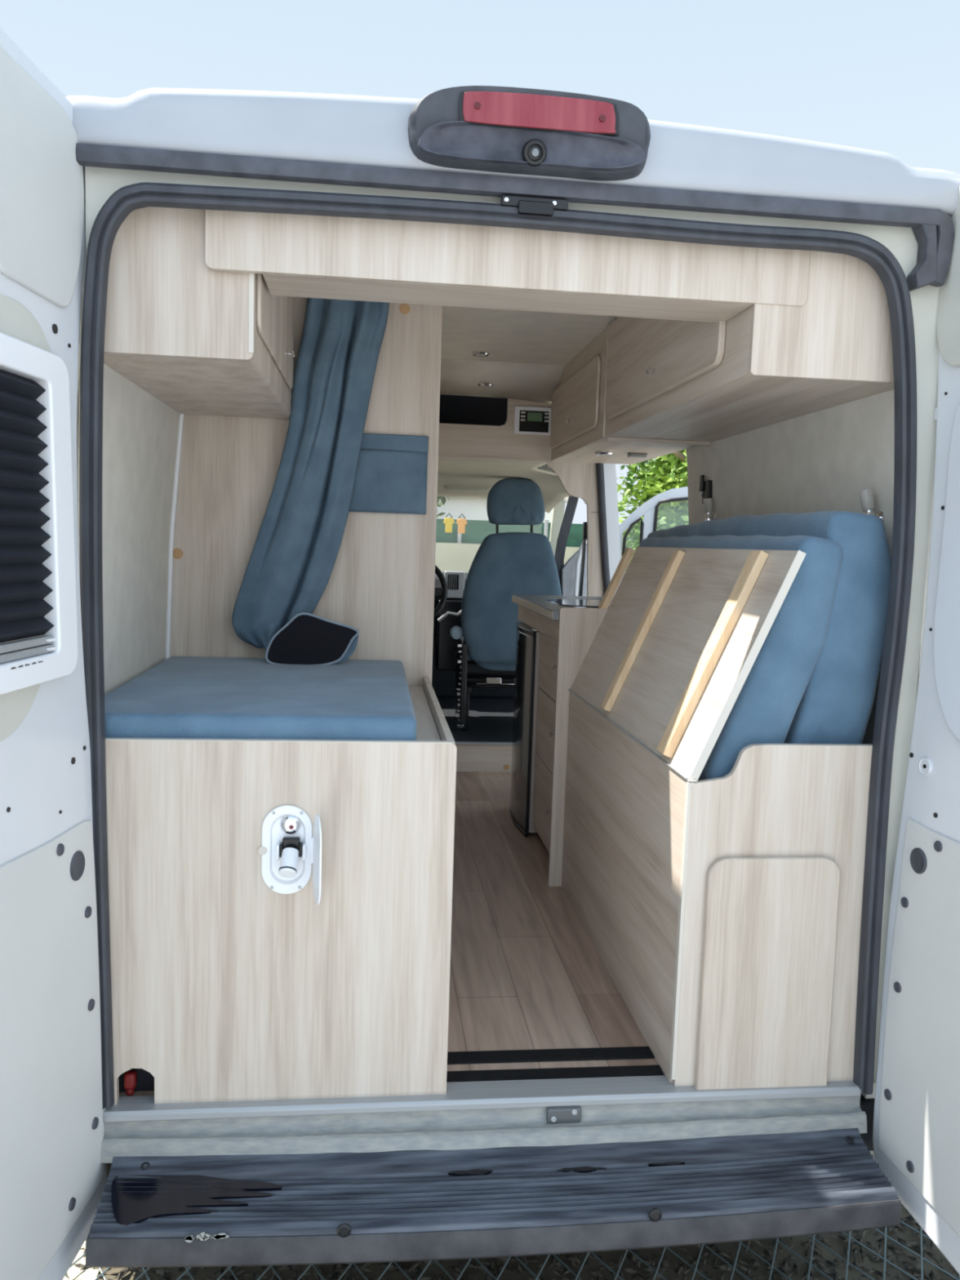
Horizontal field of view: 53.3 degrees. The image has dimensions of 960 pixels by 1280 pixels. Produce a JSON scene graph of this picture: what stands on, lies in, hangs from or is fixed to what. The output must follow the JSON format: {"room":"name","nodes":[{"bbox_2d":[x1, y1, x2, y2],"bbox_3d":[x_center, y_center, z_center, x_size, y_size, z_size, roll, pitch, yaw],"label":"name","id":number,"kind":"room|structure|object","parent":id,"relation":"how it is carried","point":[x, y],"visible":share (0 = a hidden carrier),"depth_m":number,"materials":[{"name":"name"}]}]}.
{"room":"vehicle interior","nodes":[
{"label":"vehicle interior","id":0,"kind":"room"},
{"bbox_2d":[76,280,180,695],"bbox_3d":[-0.847,-0.106,3.126,0.222,1.852,2.705,1,6,-7],"label":"wall","id":1,"kind":"structure","parent":0,"point":[140,431],"depth_m":2.23,"materials":[{"name":"wood"}]},
{"bbox_2d":[165,413,183,659],"bbox_3d":[-0.847,-0.264,2.652,0.051,0.721,0.012,1,6,-7],"label":"trim","id":2,"kind":"structure","parent":1,"relation":"attached to","point":[181,416],"depth_m":2.64,"materials":[{"name":"white plastic"}]},
{"bbox_2d":[103,206,294,419],"bbox_3d":[-0.610,-0.750,2.183,0.353,0.363,0.888,1,6,-7],"label":"upper cabinet","id":3,"kind":"object","parent":1,"relation":"attached to","point":[199,340],"visible":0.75,"depth_m":1.77,"materials":[{"name":"laminate"}]},
{"bbox_2d":[79,182,916,1109],"bbox_3d":[0.062,0.069,1.840,1.594,1.736,0.032,1,6,-7],"label":"trim","id":4,"kind":"structure","parent":1,"relation":"attached to","point":[126,199],"depth_m":1.78,"materials":[{"name":"black rubber"}]},
{"bbox_2d":[79,166,938,1082],"bbox_3d":[0.080,0.042,1.868,1.641,1.784,0.048,1,6,-7],"label":"trim","id":5,"kind":"structure","parent":1,"relation":"attached to","point":[100,183],"depth_m":1.88,"materials":[{"name":"beige paint"}]},
{"bbox_2d":[75,142,954,287],"bbox_3d":[0.106,-0.772,1.756,1.617,0.139,0.032,1,6,-7],"label":"trim","id":6,"kind":"structure","parent":1,"relation":"attached to","point":[86,154],"depth_m":1.73,"materials":[{"name":"grey plastic"}]},
{"bbox_2d":[500,195,568,216],"bbox_3d":[0.099,-0.788,1.743,0.122,0.032,0.032,1,6,-7],"label":"latch","id":7,"kind":"object","parent":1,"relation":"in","point":[531,206],"depth_m":1.73,"materials":[{"name":"black plastic"}]},
{"bbox_2d":[546,1106,581,1124],"bbox_3d":[0.169,0.956,1.925,0.070,0.030,0.016,1,6,-7],"label":"plate","id":8,"kind":"object","parent":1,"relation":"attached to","point":[559,1114],"depth_m":1.92,"materials":[{"name":"grey metal"}]},
{"bbox_2d":[169,297,442,686],"bbox_3d":[-0.600,-0.170,3.601,0.740,1.800,1.787,1,6,-7],"label":"wall","id":9,"kind":"structure","parent":0,"point":[380,584],"depth_m":2.69,"materials":[{"name":"laminate"}]},
{"bbox_2d":[348,433,428,514],"bbox_3d":[-0.298,-0.469,2.687,0.300,0.219,0.028,1,6,-7],"label":"pocket","id":10,"kind":"object","parent":9,"relation":"attached to","point":[391,477],"visible":0.71,"depth_m":2.69,"materials":[{"name":"blue fabric"}]},
{"bbox_2d":[454,741,511,745],"bbox_3d":[0.047,0.507,4.689,0.820,0.008,0.038,1,6,-7],"label":"trim","id":11,"kind":"structure","parent":9,"relation":"attached to","point":[456,742],"depth_m":4.67,"materials":[{"name":"metal"}]},
{"bbox_2d":[455,744,511,772],"bbox_3d":[0.045,0.579,4.692,0.820,0.135,0.018,1,6,-7],"label":"trim","id":12,"kind":"structure","parent":9,"relation":"attached to","point":[469,757],"depth_m":4.68,"materials":[{"name":"laminate"}]},
{"bbox_2d":[546,448,604,596],"bbox_3d":[0.170,-0.251,4.451,0.978,1.560,0.020,1,6,-7],"label":"trim","id":13,"kind":"structure","parent":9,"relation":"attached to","point":[578,479],"depth_m":4.44,"materials":[{"name":"plastic"}]},
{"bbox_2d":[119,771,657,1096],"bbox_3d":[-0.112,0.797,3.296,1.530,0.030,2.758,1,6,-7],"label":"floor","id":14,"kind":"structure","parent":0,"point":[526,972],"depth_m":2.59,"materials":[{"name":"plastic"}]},
{"bbox_2d":[124,1070,137,1096],"bbox_3d":[-0.692,0.878,1.895,0.023,0.049,0.020,1,6,-7],"label":"valve","id":15,"kind":"object","parent":14,"relation":"on","point":[130,1076],"visible":0.98,"depth_m":1.89,"materials":[{"name":"red plastic"}]},
{"bbox_2d":[105,675,457,1105],"bbox_3d":[-0.451,0.504,2.312,0.691,0.726,0.933,1,6,-7],"label":"storage cabinet","id":16,"kind":"object","parent":14,"relation":"on","point":[226,985],"visible":0.91,"depth_m":1.85,"materials":[{"name":"laminate"}]},
{"bbox_2d":[104,656,417,740],"bbox_3d":[-0.497,0.134,2.274,0.652,0.074,0.904,1,6,-7],"label":"mattress","id":17,"kind":"object","parent":16,"relation":"on","point":[193,697],"visible":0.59,"depth_m":1.97,"materials":[{"name":"blue fabric"}]},
{"bbox_2d":[257,804,321,905],"bbox_3d":[-0.357,0.408,1.792,0.124,0.175,0.099,1,6,-7],"label":"fitting","id":18,"kind":"object","parent":16,"relation":"attached to","point":[289,849],"visible":1,"depth_m":1.83,"materials":[{"name":"white plastic"}]},
{"bbox_2d":[510,622,540,837],"bbox_3d":[0.390,0.341,3.841,0.498,0.797,0.418,1,6,-7],"label":"fridge","id":19,"kind":"object","parent":14,"relation":"on","point":[527,638],"visible":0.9,"depth_m":3.67,"materials":[{"name":"black metal"}]},
{"bbox_2d":[447,1046,654,1064],"bbox_3d":[0.149,0.909,2.094,0.466,0.004,0.046,1,6,-7],"label":"strip","id":20,"kind":"object","parent":14,"relation":"on","point":[626,1052],"visible":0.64,"depth_m":2.09,"materials":[{"name":"black rubber"}]},
{"bbox_2d":[446,1064,664,1082],"bbox_3d":[0.157,0.916,2.021,0.466,0.004,0.040,1,6,-7],"label":"strip","id":21,"kind":"object","parent":14,"relation":"on","point":[631,1070],"visible":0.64,"depth_m":2.02,"materials":[{"name":"black rubber"}]},
{"bbox_2d":[446,1075,666,1086],"bbox_3d":[0.163,0.921,1.970,0.467,0.005,0.062,1,6,-7],"label":"trim","id":22,"kind":"structure","parent":14,"relation":"on","point":[637,1077],"depth_m":1.99,"materials":[{"name":"metal"}]},
{"bbox_2d":[517,604,608,886],"bbox_3d":[0.438,0.309,3.594,0.501,0.917,0.954,1,6,-7],"label":"kitchen cabinet","id":23,"kind":"object","parent":14,"relation":"on","point":[565,643],"visible":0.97,"depth_m":3.13,"materials":[{"name":"laminate"}]},
{"bbox_2d":[511,594,613,620],"bbox_3d":[0.450,-0.124,3.565,0.542,0.039,0.941,1,6,-7],"label":"countertop","id":24,"kind":"structure","parent":23,"relation":"on","point":[547,606],"depth_m":3.49,"materials":[{"name":"beige laminate"}]},
{"bbox_2d":[545,599,612,608],"bbox_3d":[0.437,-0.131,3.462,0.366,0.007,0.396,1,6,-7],"label":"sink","id":25,"kind":"object","parent":24,"relation":"in","point":[554,602],"depth_m":3.40,"materials":[{"name":"silver metal"}]},
{"bbox_2d":[561,690,872,1089],"bbox_3d":[0.563,0.516,2.544,0.442,0.732,1.192,1,6,-7],"label":"storage cabinet","id":26,"kind":"object","parent":14,"relation":"on","point":[724,913],"visible":0.91,"depth_m":1.97,"materials":[{"name":"laminate"}]},
{"bbox_2d":[568,546,806,780],"bbox_3d":[0.460,-0.009,2.511,0.227,0.471,1.218,1,6,-7],"label":"board","id":27,"kind":"object","parent":26,"relation":"on","point":[682,631],"visible":0.91,"depth_m":2.27,"materials":[{"name":"laminate"}]},
{"bbox_2d":[639,534,843,780],"bbox_3d":[0.542,-0.010,2.553,0.278,0.542,1.219,1,6,-7],"label":"seat cushion","id":28,"kind":"object","parent":26,"relation":"on","point":[766,706],"visible":0.41,"depth_m":1.96,"materials":[{"name":"blue fabric"}]},
{"bbox_2d":[646,511,891,744],"bbox_3d":[0.676,-0.043,2.645,0.228,0.592,1.359,1,6,-7],"label":"seat cushion","id":29,"kind":"object","parent":26,"relation":"on","point":[835,706],"visible":0.26,"depth_m":1.98,"materials":[{"name":"blue fabric"}]},
{"bbox_2d":[436,697,513,742],"bbox_3d":[-0.321,0.446,5.413,1.850,0.030,1.514,1,6,-7],"label":"floor","id":30,"kind":"structure","parent":0,"point":[490,719],"depth_m":5.37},
{"bbox_2d":[431,571,514,697],"bbox_3d":[-0.399,-0.034,5.963,1.700,0.811,0.610,1,6,-7],"label":"dashboard","id":31,"kind":"object","parent":30,"relation":"on","point":[444,646],"visible":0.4,"depth_m":5.74,"materials":[{"name":"black plastic"}]},
{"bbox_2d":[433,564,447,617],"bbox_3d":[-0.387,-0.282,5.438,0.408,0.387,0.139,1,6,-7],"label":"steering wheel","id":32,"kind":"object","parent":31,"relation":"attached to","point":[442,592],"visible":0.29,"depth_m":5.45,"materials":[{"name":"black plastic"}]},
{"bbox_2d":[447,574,458,589],"bbox_3d":[-0.161,-0.347,5.726,0.065,0.089,0.010,1,6,-7],"label":"vent grille","id":33,"kind":"object","parent":31,"relation":"attached to","point":[452,580],"depth_m":5.72,"materials":[{"name":"black plastic"}]},
{"bbox_2d":[449,478,561,731],"bbox_3d":[0.128,-0.196,5.188,0.613,1.321,0.625,1,6,-7],"label":"seat","id":34,"kind":"object","parent":30,"relation":"on","point":[504,565],"visible":0.8,"depth_m":4.88,"materials":[{"name":"blue fabric"}]},
{"bbox_2d":[102,1079,861,1122],"bbox_3d":[0.035,0.926,1.941,1.527,0.018,0.056,1,6,-7],"label":"trim","id":35,"kind":"structure","parent":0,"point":[143,1108],"depth_m":1.92,"materials":[{"name":"metal"}]},
{"bbox_2d":[100,1096,866,1163],"bbox_3d":[0.041,0.972,1.893,1.530,0.063,0.063,1,6,-7],"label":"trim","id":36,"kind":"structure","parent":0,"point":[486,1128],"depth_m":1.89,"materials":[{"name":"paint"}]},
{"bbox_2d":[85,1128,901,1267],"bbox_3d":[0.052,1.054,1.807,1.491,0.108,0.202,1,6,-7],"label":"bumper cover","id":37,"kind":"object","parent":36,"relation":"attached to","point":[253,1210],"visible":1,"depth_m":1.77,"materials":[{"name":"black plastic"}]},
{"bbox_2d":[106,1093,875,1182],"bbox_3d":[-0.206,0.804,4.120,1.800,0.105,4.370,1,6,-7],"label":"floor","id":38,"kind":"structure","parent":0,"point":[867,1105],"depth_m":2.05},
{"bbox_2d":[436,457,571,513],"bbox_3d":[-0.249,-0.765,4.789,1.523,0.159,1.651,1,6,-7],"label":"ceiling","id":39,"kind":"structure","parent":0,"point":[451,472],"depth_m":4.80,"materials":[{"name":"beige plastic"}]},
{"bbox_2d":[444,485,489,491],"bbox_3d":[-0.077,-0.871,5.371,0.264,0.061,0.020,1,6,-7],"label":"sun visor","id":40,"kind":"object","parent":39,"relation":"attached to","point":[447,487],"visible":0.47,"depth_m":5.36,"materials":[{"name":"grey plastic"}]},
{"bbox_2d":[578,521,586,595],"bbox_3d":[0.505,-0.089,4.790,0.031,0.996,0.062,1,6,-7],"label":"belt","id":41,"kind":"object","parent":39,"relation":"hanging from","point":[584,524],"visible":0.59,"depth_m":4.75,"materials":[{"name":"black fabric"}]},
{"bbox_2d":[66,88,959,215],"bbox_3d":[-0.063,-1.066,3.216,1.803,0.152,3.002,1,6,-7],"label":"roof","id":42,"kind":"structure","parent":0,"point":[348,129],"depth_m":1.71,"materials":[{"name":"white paint"}]},
{"bbox_2d":[408,85,650,181],"bbox_3d":[0.089,-0.913,1.742,0.440,0.135,0.127,1,6,-7],"label":"brake light","id":43,"kind":"object","parent":42,"relation":"attached to","point":[482,128],"visible":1,"depth_m":1.70,"materials":[{"name":"plastic"}]},
{"bbox_2d":[417,120,645,171],"bbox_3d":[0.096,-0.878,1.701,0.411,0.064,0.012,1,6,-7],"label":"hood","id":44,"kind":"object","parent":43,"relation":"attached to","point":[522,145],"depth_m":1.70,"materials":[{"name":"plastic"}]},
{"bbox_2d":[440,306,617,364],"bbox_3d":[-0.025,-1.003,2.864,1.440,0.018,2.160,1,6,-7],"label":"ceiling","id":45,"kind":"structure","parent":0,"point":[508,335],"depth_m":3.20,"materials":[{"name":"wood"}]},
{"bbox_2d":[471,351,489,356],"bbox_3d":[0.003,-1.055,3.532,0.066,0.010,0.066,1,6,-7],"label":"recessed light","id":46,"kind":"object","parent":45,"relation":"in","point":[477,353],"visible":1,"depth_m":3.52,"materials":[{"name":"silver metal"}]},
{"bbox_2d":[475,354,485,356],"bbox_3d":[0.003,-1.051,3.533,0.041,0.003,0.041,1,6,-7],"label":"diffuser","id":47,"kind":"object","parent":46,"relation":"attached to","point":[476,355],"depth_m":3.53,"materials":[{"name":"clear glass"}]},
{"bbox_2d":[438,358,565,462],"bbox_3d":[0.026,-0.924,3.955,0.547,0.357,0.511,1,6,-7],"label":"console","id":48,"kind":"object","parent":45,"relation":"attached to","point":[476,422],"visible":0.61,"depth_m":3.95,"materials":[{"name":"laminate"}]},
{"bbox_2d":[478,382,493,386],"bbox_3d":[0.022,-1.027,3.858,0.066,0.010,0.066,1,6,-7],"label":"recessed light","id":49,"kind":"object","parent":48,"relation":"attached to","point":[483,384],"visible":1,"depth_m":3.83,"materials":[{"name":"silver metal"}]},
{"bbox_2d":[513,405,551,435],"bbox_3d":[0.220,-0.908,3.961,0.158,0.111,0.023,1,6,-7],"label":"control panel","id":50,"kind":"object","parent":48,"relation":"attached to","point":[527,420],"visible":0.89,"depth_m":3.95,"materials":[{"name":"white plastic"}]},
{"bbox_2d":[204,209,809,322],"bbox_3d":[0.063,-0.775,1.876,1.145,0.208,0.171,1,6,-7],"label":"panel","id":51,"kind":"object","parent":45,"relation":"attached to","point":[296,255],"visible":0.74,"depth_m":1.81,"materials":[{"name":"laminate"}]},
{"bbox_3d":[-0.292,-0.946,2.554,0.400,0.017,0.025,1,6,-7],"label":"rail","id":52,"kind":"object","parent":45,"relation":"attached to","visible":0},
{"bbox_2d":[231,297,389,665],"bbox_3d":[-0.464,-0.433,2.598,0.414,1.003,0.146,1,6,-7],"label":"curtain","id":53,"kind":"object","parent":52,"relation":"hanging from","point":[295,550],"visible":0.95,"depth_m":2.60,"materials":[{"name":"blue fabric"}]},
{"bbox_2d":[560,543,586,596],"bbox_3d":[0.549,0.179,5.414,0.227,1.473,0.050,1,6,-7],"label":"wall","id":54,"kind":"structure","parent":0,"point":[567,571],"depth_m":5.33,"materials":[{"name":"white plastic"}]},
{"bbox_2d":[554,496,577,586],"bbox_3d":[0.478,-0.445,5.366,0.122,0.899,0.030,1,6,-7],"label":"trim","id":55,"kind":"structure","parent":54,"relation":"attached to","point":[572,501],"depth_m":5.33,"materials":[{"name":"black plastic"}]},
{"bbox_2d":[573,539,586,595],"bbox_3d":[0.563,-0.294,5.290,0.091,0.593,0.024,1,6,-7],"label":"trim","id":56,"kind":"structure","parent":54,"relation":"attached to","point":[580,553],"depth_m":5.27,"materials":[{"name":"white paint"}]},
{"bbox_2d":[618,486,688,579],"bbox_3d":[1.113,-0.083,5.810,1.023,1.697,0.065,3,6,15],"label":"door","id":57,"kind":"structure","parent":54,"relation":"in","point":[650,508],"depth_m":5.76,"materials":[{"name":"white paint"}]},
{"bbox_2d":[537,464,618,503],"bbox_3d":[-0.271,-0.847,4.989,1.751,0.159,1.234,1,6,-7],"label":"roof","id":58,"kind":"structure","parent":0,"point":[565,500],"depth_m":4.96,"materials":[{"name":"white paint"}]},
{"bbox_2d":[549,501,564,555],"bbox_3d":[0.458,-0.623,5.750,0.089,0.671,0.040,1,6,-7],"label":"trim","id":59,"kind":"structure","parent":58,"relation":"attached to","point":[557,513],"depth_m":5.72,"materials":[{"name":"grey plastic"}]},
{"bbox_2d":[685,389,935,1098],"bbox_3d":[0.748,-0.010,2.687,0.222,1.852,1.465,1,6,-7],"label":"wall","id":60,"kind":"structure","parent":0,"point":[820,460],"depth_m":2.42,"materials":[{"name":"wood"}]},
{"bbox_2d":[550,326,698,464],"bbox_3d":[0.509,-0.868,3.524,0.384,0.349,0.942,1,6,-7],"label":"upper cabinet","id":61,"kind":"object","parent":60,"relation":"attached to","point":[578,419],"visible":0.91,"depth_m":3.42,"materials":[{"name":"laminate"}]},
{"bbox_2d":[595,451,613,455],"bbox_3d":[0.458,-0.689,3.535,0.066,0.010,0.066,1,6,-7],"label":"recessed light","id":62,"kind":"object","parent":61,"relation":"attached to","point":[600,453],"visible":1,"depth_m":3.52,"materials":[{"name":"silver metal"}]},
{"bbox_2d":[627,453,647,457],"bbox_3d":[0.585,-0.686,3.554,0.070,0.012,0.044,1,6,-7],"label":"recessed light","id":63,"kind":"object","parent":61,"relation":"attached to","point":[629,455],"visible":1,"depth_m":3.53,"materials":[{"name":"grey plastic"}]},
{"bbox_2d":[699,474,712,503],"bbox_3d":[0.747,-0.499,3.162,0.023,0.095,0.070,1,6,-7],"label":"wall bracket","id":64,"kind":"object","parent":60,"relation":"attached to","point":[706,486],"visible":0.86,"depth_m":3.15,"materials":[{"name":"black plastic"}]},
{"bbox_2d":[702,497,718,520],"bbox_3d":[0.746,-0.420,3.100,0.050,0.079,0.032,1,6,-7],"label":"reading lamp","id":65,"kind":"object","parent":60,"relation":"attached to","point":[708,503],"visible":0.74,"depth_m":3.09,"materials":[{"name":"silver metal"}]},
{"bbox_2d":[604,250,893,445],"bbox_3d":[0.640,-0.746,2.474,0.418,0.348,1.214,1,6,-7],"label":"upper cabinet","id":66,"kind":"object","parent":60,"relation":"attached to","point":[681,382],"visible":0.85,"depth_m":2.05,"materials":[{"name":"laminate"}]},
{"bbox_2d":[858,488,884,523],"bbox_3d":[0.859,-0.292,2.102,0.050,0.080,0.043,1,6,-7],"label":"reading lamp","id":67,"kind":"object","parent":60,"relation":"attached to","point":[866,495],"visible":0.64,"depth_m":2.09,"materials":[{"name":"silver metal"}]},
{"bbox_2d":[906,224,937,291],"bbox_3d":[0.853,-0.752,1.847,0.054,0.146,0.036,1,6,-7],"label":"trim","id":68,"kind":"structure","parent":60,"relation":"attached to","point":[924,273],"depth_m":1.83,"materials":[{"name":"grey plastic"}]},
{"bbox_3d":[0.797,0.041,3.262,0.207,2.140,2.570,1,6,-7],"label":"wall","id":69,"kind":"structure","parent":0,"visible":0},
{"bbox_2d":[596,462,610,594],"bbox_3d":[0.593,-0.328,4.470,0.159,1.119,0.032,1,6,-7],"label":"trim","id":70,"kind":"structure","parent":69,"relation":"attached to","point":[600,467],"depth_m":4.43,"materials":[{"name":"grey plastic"}]},
{"bbox_2d":[603,463,621,596],"bbox_3d":[0.623,-0.193,4.531,0.170,1.860,0.055,1,6,-7],"label":"trim","id":71,"kind":"structure","parent":69,"relation":"attached to","point":[610,473],"depth_m":4.46,"materials":[{"name":"white paint"}]},
{"bbox_2d":[872,185,959,1275],"bbox_3d":[0.958,0.194,1.591,0.112,2.180,0.835,1,6,-10],"label":"door","id":72,"kind":"structure","parent":69,"relation":"in","point":[916,1125],"depth_m":1.85,"materials":[{"name":"white paint"}]},
{"bbox_3d":[-1.040,-0.073,3.793,0.207,2.140,4.050,1,6,-7],"label":"wall","id":73,"kind":"structure","parent":0,"visible":0},
{"bbox_2d":[0,369,53,642],"bbox_3d":[-0.711,-0.191,1.345,0.027,0.405,0.398,2,6,2],"label":"blind","id":74,"kind":"object","parent":73,"relation":"attached to","point":[26,396],"depth_m":1.49,"materials":[{"name":"black fabric"}]},
{"bbox_2d":[0,26,106,1279],"bbox_3d":[-0.754,0.185,1.403,0.108,2.246,0.832,2,6,2],"label":"door","id":75,"kind":"structure","parent":73,"relation":"in","point":[53,1178],"depth_m":1.55,"materials":[{"name":"white paint"}]},
{"label":"outside","id":76,"kind":"structure","parent":0,"visible":0},
{"bbox_2d":[97,1204,959,1279],"bbox_3d":[-1.083,0.481,11.863,120.000,0.060,100.000,1,6,-7],"label":"ground","id":77,"kind":"structure","parent":76,"point":[693,1251],"depth_m":2.25,"materials":[{"name":"grey gravel"}]},
{"bbox_2d":[62,1240,99,1279],"bbox_3d":[-5.598,0.699,7.891,8.140,0.007,14.900,1,6,-7],"label":"gravel strip","id":78,"kind":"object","parent":77,"relation":"on","point":[73,1273],"depth_m":2.16,"materials":[{"name":"white gravel"}]},
{"bbox_2d":[435,516,639,548],"bbox_3d":[0.984,-0.650,13.368,7.600,2.025,0.110,1,6,-7],"label":"fence","id":79,"kind":"object","parent":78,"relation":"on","point":[476,531],"visible":0.1,"depth_m":13.20,"materials":[{"name":"metal"}]},
{"bbox_2d":[436,496,448,518],"bbox_3d":[-2.550,-1.874,18.298,3.513,3.939,3.856,3,6,9],"label":"tree","id":80,"kind":"object","parent":77,"relation":"on","point":[442,498],"visible":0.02,"depth_m":19.44,"materials":[{"name":"green plant"}]},
{"bbox_2d":[436,496,552,522],"bbox_3d":[-3.628,-2.316,24.539,10.300,2.802,6.600,1,6,-7],"label":"house","id":81,"kind":"structure","parent":77,"relation":"on","point":[472,508],"depth_m":21.70,"materials":[{"name":"white paint"}]},
{"bbox_2d":[70,1220,959,1279],"bbox_3d":[0.114,1.423,2.313,3.959,0.015,0.782,1,6,-7],"label":"wire mesh","id":82,"kind":"object","parent":77,"relation":"on","point":[102,1273],"visible":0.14,"depth_m":2.21,"materials":[{"name":"grey metal"}]},
{"bbox_2d":[435,542,635,573],"bbox_3d":[1.800,-0.430,13.229,22.000,1.668,0.250,1,6,-7],"label":"wall","id":83,"kind":"structure","parent":77,"relation":"on","point":[449,557],"depth_m":12.80,"materials":[{"name":"concrete"}]},
{"bbox_3d":[4.611,1.118,7.054,7.750,0.008,10.900,1,6,-7],"label":"paving","id":84,"kind":"object","parent":77,"relation":"on","visible":0},
{"bbox_2d":[616,448,688,562],"bbox_3d":[3.179,-1.805,10.659,3.456,5.013,4.085,-3,8,-42],"label":"tree","id":85,"kind":"object","parent":84,"relation":"on","point":[668,472],"visible":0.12,"depth_m":10.17,"materials":[{"name":"green plant"}]},
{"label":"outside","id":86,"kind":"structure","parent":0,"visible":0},
{"bbox_2d":[443,512,454,533],"bbox_3d":[-0.410,-1.549,12.632,0.148,0.261,0.030,1,6,-7],"label":"shirt","id":87,"kind":"object","parent":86,"point":[448,521],"visible":1,"depth_m":12.62,"materials":[{"name":"yellow fabric"}]},
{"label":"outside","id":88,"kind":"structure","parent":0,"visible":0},
{"bbox_2d":[456,514,466,533],"bbox_3d":[-0.242,-1.541,12.652,0.149,0.262,0.030,1,6,-7],"label":"shirt","id":89,"kind":"object","parent":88,"point":[461,522],"visible":1,"depth_m":12.64,"materials":[{"name":"orange fabric"}]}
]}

